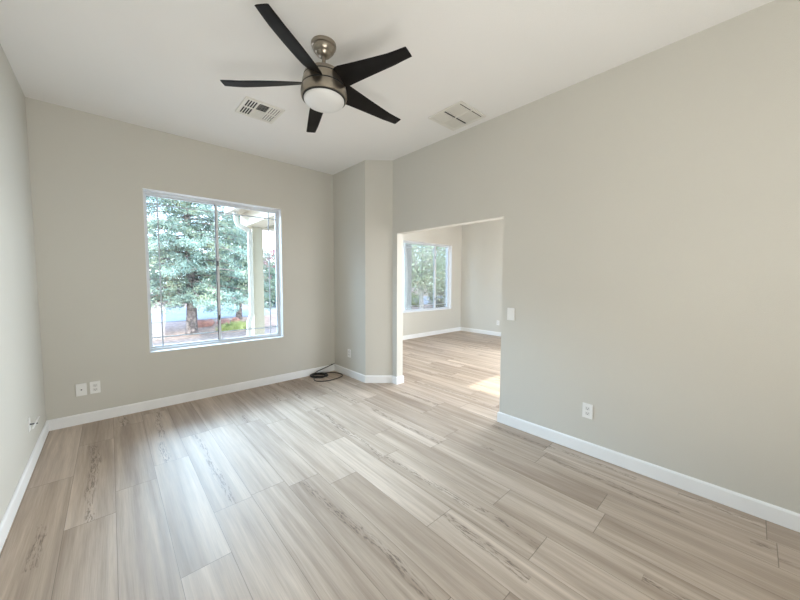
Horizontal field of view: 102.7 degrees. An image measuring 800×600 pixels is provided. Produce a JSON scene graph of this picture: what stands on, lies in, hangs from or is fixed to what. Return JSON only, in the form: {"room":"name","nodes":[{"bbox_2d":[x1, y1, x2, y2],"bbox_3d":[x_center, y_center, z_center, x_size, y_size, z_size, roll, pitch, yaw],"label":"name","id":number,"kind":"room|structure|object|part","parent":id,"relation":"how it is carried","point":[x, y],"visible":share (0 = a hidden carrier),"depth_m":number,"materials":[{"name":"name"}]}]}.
{"room":"empty living room","nodes":[
{"label":"empty living room","id":0,"kind":"room"},
{"bbox_2d":[0,44,45,522],"bbox_3d":[-1.011,-0.109,0.272,0.150,3.016,6.970,-3,5,-42],"label":"wall","id":1,"kind":"structure","parent":0,"point":[22,396],"depth_m":2.26,"materials":[{"name":"paint"}]},
{"bbox_2d":[0,421,48,552],"bbox_3d":[-0.951,1.343,0.411,0.014,0.102,6.954,-3,5,-42],"label":"baseboard","id":2,"kind":"structure","parent":1,"relation":"attached to","point":[7,520],"depth_m":2.06,"materials":[{"name":"paint"}]},
{"bbox_2d":[28,416,39,431],"bbox_3d":[-2.746,0.927,2.403,0.056,0.100,0.060,-3,5,-42],"label":"wall outlet","id":3,"kind":"object","parent":1,"relation":"attached to","point":[29,422],"visible":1,"depth_m":2.39,"materials":[{"name":"white plastic"}]},
{"bbox_3d":[-2.765,0.928,2.386,0.006,0.100,0.060,-3,5,-42],"label":"plate","id":4,"kind":"part","parent":3,"relation":"part of","materials":[{"name":"white plastic"}]},
{"bbox_2d":[25,97,334,419],"bbox_3d":[-2.282,-0.339,3.951,3.218,3.016,0.200,-3,5,-42],"label":"wall","id":5,"kind":"structure","parent":0,"point":[89,172],"depth_m":3.33,"materials":[{"name":"paint"}]},
{"bbox_2d":[76,383,86,396],"bbox_3d":[-3.115,0.877,3.127,0.076,0.120,0.016,-3,5,-42],"label":"outlet","id":6,"kind":"object","parent":5,"relation":"attached to","point":[81,389],"visible":1,"depth_m":3.13,"materials":[{"name":"white plastic"}]},
{"bbox_2d":[90,381,100,393],"bbox_3d":[-3.044,0.872,3.195,0.076,0.120,0.010,-3,5,-42],"label":"power outlet","id":7,"kind":"object","parent":5,"relation":"attached to","point":[95,387],"visible":1,"depth_m":3.19,"materials":[{"name":"white plastic"}]},
{"bbox_2d":[46,364,334,430],"bbox_3d":[-2.165,1.117,4.006,3.054,0.102,0.014,-3,5,-42],"label":"baseboard","id":8,"kind":"structure","parent":5,"relation":"attached to","point":[64,422],"depth_m":3.62,"materials":[{"name":"paint"}]},
{"bbox_2d":[142,188,282,352],"bbox_3d":[-2.223,-0.335,3.975,1.474,1.759,0.163,-3,5,-42],"label":"window","id":9,"kind":"structure","parent":5,"relation":"in","point":[146,192],"depth_m":3.97,"materials":[{"name":"plastic"}]},
{"bbox_3d":[-2.534,-0.324,3.780,0.696,1.703,0.023,-3,5,-42],"label":"sash","id":10,"kind":"part","parent":9,"relation":"part of","materials":[{"name":"glass"}]},
{"bbox_3d":[-2.000,-0.350,4.230,0.746,1.703,0.023,-3,5,-42],"label":"sash","id":11,"kind":"part","parent":9,"relation":"part of","materials":[{"name":"glass"}]},
{"bbox_2d":[333,159,402,376],"bbox_3d":[-0.887,-0.404,5.095,0.388,3.016,2.335,-3,5,-42],"label":"wall","id":12,"kind":"structure","parent":0,"point":[368,246],"depth_m":4.40,"materials":[{"name":"paint"}]},
{"bbox_2d":[334,364,403,384],"bbox_3d":[-0.883,1.051,5.174,0.416,0.102,2.334,-3,5,-42],"label":"baseboard","id":13,"kind":"structure","parent":12,"relation":"attached to","point":[363,378],"depth_m":4.43,"materials":[{"name":"paint"}]},
{"bbox_2d":[0,0,773,174],"bbox_3d":[0.257,-1.879,1.309,3.656,0.400,7.370,-3,5,-42],"label":"ceiling","id":14,"kind":"structure","parent":0,"point":[160,65],"depth_m":2.27,"materials":[{"name":"paint"}]},
{"bbox_2d":[235,96,284,123],"bbox_3d":[-1.324,-1.779,3.021,0.346,0.020,0.336,-3,5,-42],"label":"ceiling vent","id":15,"kind":"object","parent":14,"relation":"in","point":[250,107],"visible":1,"depth_m":3.01,"materials":[{"name":"metal"}]},
{"bbox_2d":[220,3,411,132],"bbox_3d":[-0.479,-1.527,2.205,1.226,0.416,1.281,-3,5,-42],"label":"ceiling fan","id":16,"kind":"object","parent":14,"relation":"hanging from","point":[325,88],"visible":1,"depth_m":2.08,"materials":[{"name":"black wood"}]},
{"bbox_3d":[-0.909,-1.465,2.144,0.535,0.066,0.126,0,4,-5],"label":"blade","id":17,"kind":"part","parent":16,"relation":"part of","materials":[{"name":"brown wood"}]},
{"bbox_3d":[-0.608,-1.448,1.796,0.125,0.063,0.536,1,4,14],"label":"blade","id":18,"kind":"part","parent":16,"relation":"part of","materials":[{"name":"brown wood"}]},
{"bbox_3d":[-0.674,-1.480,2.539,0.124,0.078,0.535,-1,4,-24],"label":"blade","id":19,"kind":"part","parent":16,"relation":"part of","materials":[{"name":"brown wood"}]},
{"bbox_3d":[-0.517,-1.342,2.184,0.269,0.048,0.269,-3,5,-42],"label":"light globe","id":20,"kind":"part","parent":16,"relation":"part of","materials":[{"name":"white glass"}]},
{"bbox_3d":[-0.180,-1.457,1.975,0.536,0.067,0.123,2,4,31],"label":"blade","id":21,"kind":"part","parent":16,"relation":"part of","materials":[{"name":"brown wood"}]},
{"bbox_3d":[-0.223,-1.477,2.440,0.536,0.075,0.123,-3,5,-42],"label":"blade","id":22,"kind":"part","parent":16,"relation":"part of","materials":[{"name":"brown wood"}]},
{"bbox_2d":[428,101,485,130],"bbox_3d":[0.555,-1.783,3.120,0.396,0.010,0.404,-3,5,-42],"label":"ceiling vent","id":23,"kind":"object","parent":14,"relation":"in","point":[460,114],"visible":1,"depth_m":3.10,"materials":[{"name":"metal"}]},
{"bbox_2d":[0,331,799,599],"bbox_3d":[1.550,1.275,3.485,8.248,0.120,8.550,-3,5,-42],"label":"floor","id":24,"kind":"structure","parent":0,"point":[345,487],"depth_m":1.97,"materials":[{"name":"laminate"}]},
{"bbox_2d":[310,363,342,381],"bbox_3d":[-1.071,1.071,4.713,0.483,0.125,0.415,-3,5,-42],"label":"coiled cable","id":25,"kind":"object","parent":24,"relation":"on","point":[325,374],"visible":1,"depth_m":4.73,"materials":[{"name":"black rubber"}]},
{"bbox_3d":[-1.138,1.071,4.775,0.400,0.115,0.229,-3,5,-42],"label":"cord","id":26,"kind":"part","parent":25,"relation":"part of","materials":[{"name":"black rubber"}]},
{"bbox_2d":[403,225,461,335],"bbox_3d":[0.029,-0.673,7.624,4.702,3.250,0.200,-3,5,-42],"label":"wall","id":27,"kind":"structure","parent":0,"point":[434,320],"depth_m":8.51,"materials":[{"name":"paint"}]},
{"bbox_2d":[403,240,451,312],"bbox_3d":[0.648,-0.584,8.162,1.910,1.720,0.163,-3,5,-42],"label":"window","id":28,"kind":"structure","parent":27,"relation":"in","point":[429,265],"depth_m":8.32,"materials":[{"name":"glass"}]},
{"bbox_3d":[0.415,-0.577,8.038,1.341,1.664,0.023,-3,5,-42],"label":"sash","id":29,"kind":"part","parent":28,"relation":"part of","materials":[{"name":"glass"}]},
{"bbox_3d":[0.413,-0.577,8.036,1.315,1.628,0.004,-3,5,-42],"label":"glass pane","id":30,"kind":"part","parent":28,"relation":"part of","materials":[{"name":"clear glass"}]},
{"bbox_3d":[1.110,-0.611,8.633,0.536,1.664,0.023,-3,5,-42],"label":"sash","id":31,"kind":"part","parent":28,"relation":"part of","materials":[{"name":"glass"}]},
{"bbox_3d":[1.122,-0.612,8.644,0.477,1.628,0.004,-3,5,-42],"label":"glass pane","id":32,"kind":"part","parent":28,"relation":"part of","materials":[{"name":"clear glass"}]},
{"bbox_2d":[403,327,459,339],"bbox_3d":[0.094,0.903,7.640,4.378,0.102,0.014,-3,5,-42],"label":"baseboard","id":33,"kind":"structure","parent":27,"relation":"attached to","point":[424,334],"depth_m":8.26,"materials":[{"name":"paint"}]},
{"bbox_2d":[460,219,503,331],"bbox_3d":[4.184,-0.585,6.432,0.150,3.250,7.150,-3,5,-42],"label":"wall","id":34,"kind":"structure","parent":0,"point":[482,242],"depth_m":8.52,"materials":[{"name":"paint"}]},
{"bbox_2d":[460,327,500,335],"bbox_3d":[4.117,0.989,6.474,0.014,0.102,7.149,-3,5,-42],"label":"baseboard","id":35,"kind":"structure","parent":34,"relation":"attached to","point":[461,328],"depth_m":8.59,"materials":[{"name":"paint"}]},
{"bbox_2d":[397,0,799,513],"bbox_3d":[1.953,-0.214,2.176,0.107,3.016,5.815,-3,5,-42],"label":"wall","id":36,"kind":"structure","parent":0,"point":[648,204],"depth_m":2.23,"materials":[{"name":"paint"}]},
{"bbox_2d":[507,308,514,320],"bbox_3d":[1.069,0.135,3.083,0.013,0.120,0.076,-3,5,-42],"label":"light switch","id":37,"kind":"object","parent":36,"relation":"attached to","point":[510,311],"visible":1,"depth_m":3.08,"materials":[{"name":"white plastic"}]},
{"bbox_2d":[582,402,592,418],"bbox_3d":[1.534,0.907,2.616,0.010,0.120,0.076,-3,5,-42],"label":"power outlet","id":38,"kind":"object","parent":36,"relation":"attached to","point":[587,409],"visible":1,"depth_m":2.61,"materials":[{"name":"white plastic"}]},
{"bbox_2d":[497,412,799,531],"bbox_3d":[2.465,1.277,1.696,0.135,0.102,4.272,-3,5,-42],"label":"baseboard","id":39,"kind":"structure","parent":36,"relation":"attached to","point":[783,517],"depth_m":2.24,"materials":[{"name":"paint"}]},
{"label":"outside","id":40,"kind":"structure","parent":0,"visible":0},
{"bbox_2d":[151,285,276,345],"bbox_3d":[-30.039,-2.608,70.341,190.000,0.200,135.380,-3,5,-42],"label":"ground","id":41,"kind":"structure","parent":40,"point":[169,328],"depth_m":10.59,"materials":[{"name":"grey concrete"}]},
{"bbox_2d":[149,231,185,291],"bbox_3d":[-18.752,-2.531,24.573,6.231,5.451,6.064,-3,5,-42],"label":"broadleaf tree","id":42,"kind":"object","parent":41,"relation":"on","point":[154,271],"visible":0.04,"depth_m":23.67,"materials":[{"name":"green plant"}]},
{"bbox_2d":[198,320,213,327],"bbox_3d":[-7.263,0.850,11.787,0.660,0.284,0.518,-3,5,-42],"label":"rock","id":43,"kind":"object","parent":41,"relation":"on","point":[201,323],"visible":0.64,"depth_m":11.64,"materials":[{"name":"red stone"}]},
{"bbox_2d":[146,196,274,334],"bbox_3d":[-6.672,-3.104,10.012,5.102,8.459,5.560,-1,4,-22],"label":"spruce tree","id":44,"kind":"object","parent":41,"relation":"on","point":[193,291],"visible":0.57,"depth_m":9.54,"materials":[{"name":"green plant"}]},
{"bbox_2d":[216,319,229,323],"bbox_3d":[-6.936,0.850,12.551,0.471,0.193,0.349,-3,5,-42],"label":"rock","id":45,"kind":"object","parent":41,"relation":"on","point":[223,321],"visible":0.66,"depth_m":12.48,"materials":[{"name":"red stone"}]},
{"bbox_2d":[214,319,246,330],"bbox_3d":[-5.671,0.847,11.122,1.446,0.344,0.830,-3,5,-42],"label":"clump","id":46,"kind":"object","parent":41,"relation":"on","point":[239,325],"visible":0.7,"depth_m":10.94,"materials":[{"name":"green plant"}]},
{"bbox_2d":[194,208,275,318],"bbox_3d":[-7.007,-2.132,13.783,3.738,6.055,3.983,0,4,-7],"label":"spruce tree","id":47,"kind":"object","parent":41,"relation":"on","point":[239,313],"visible":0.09,"depth_m":13.72,"materials":[{"name":"green plant"}]},
{"bbox_2d":[263,245,274,289],"bbox_3d":[-12.180,-2.730,30.020,5.186,5.228,4.871,-3,5,-42],"label":"tree","id":48,"kind":"object","parent":41,"relation":"on","point":[273,250],"visible":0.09,"depth_m":29.78,"materials":[{"name":"green plant"}]},
{"bbox_2d":[264,254,275,306],"bbox_3d":[-7.350,-1.533,20.735,4.318,4.514,4.306,-3,5,-42],"label":"spruce tree","id":49,"kind":"object","parent":41,"relation":"on","point":[273,261],"visible":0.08,"depth_m":19.96,"materials":[{"name":"green plant"}]},
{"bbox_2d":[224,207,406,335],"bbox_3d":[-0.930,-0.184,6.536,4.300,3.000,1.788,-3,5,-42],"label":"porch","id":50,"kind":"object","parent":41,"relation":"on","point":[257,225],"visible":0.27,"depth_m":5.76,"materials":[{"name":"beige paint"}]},
{"bbox_2d":[233,211,253,335],"bbox_3d":[-2.717,-0.082,5.594,0.301,2.858,0.066,-3,5,-42],"label":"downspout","id":51,"kind":"object","parent":50,"relation":"attached to","point":[238,224],"visible":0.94,"depth_m":5.62,"materials":[{"name":"metal"}]},
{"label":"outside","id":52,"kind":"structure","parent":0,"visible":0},
{"bbox_2d":[151,305,275,322],"bbox_3d":[5.323,-0.185,31.396,190.000,0.040,7.700,-3,5,-42],"label":"road","id":53,"kind":"structure","parent":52,"point":[180,315],"depth_m":15.63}
]}

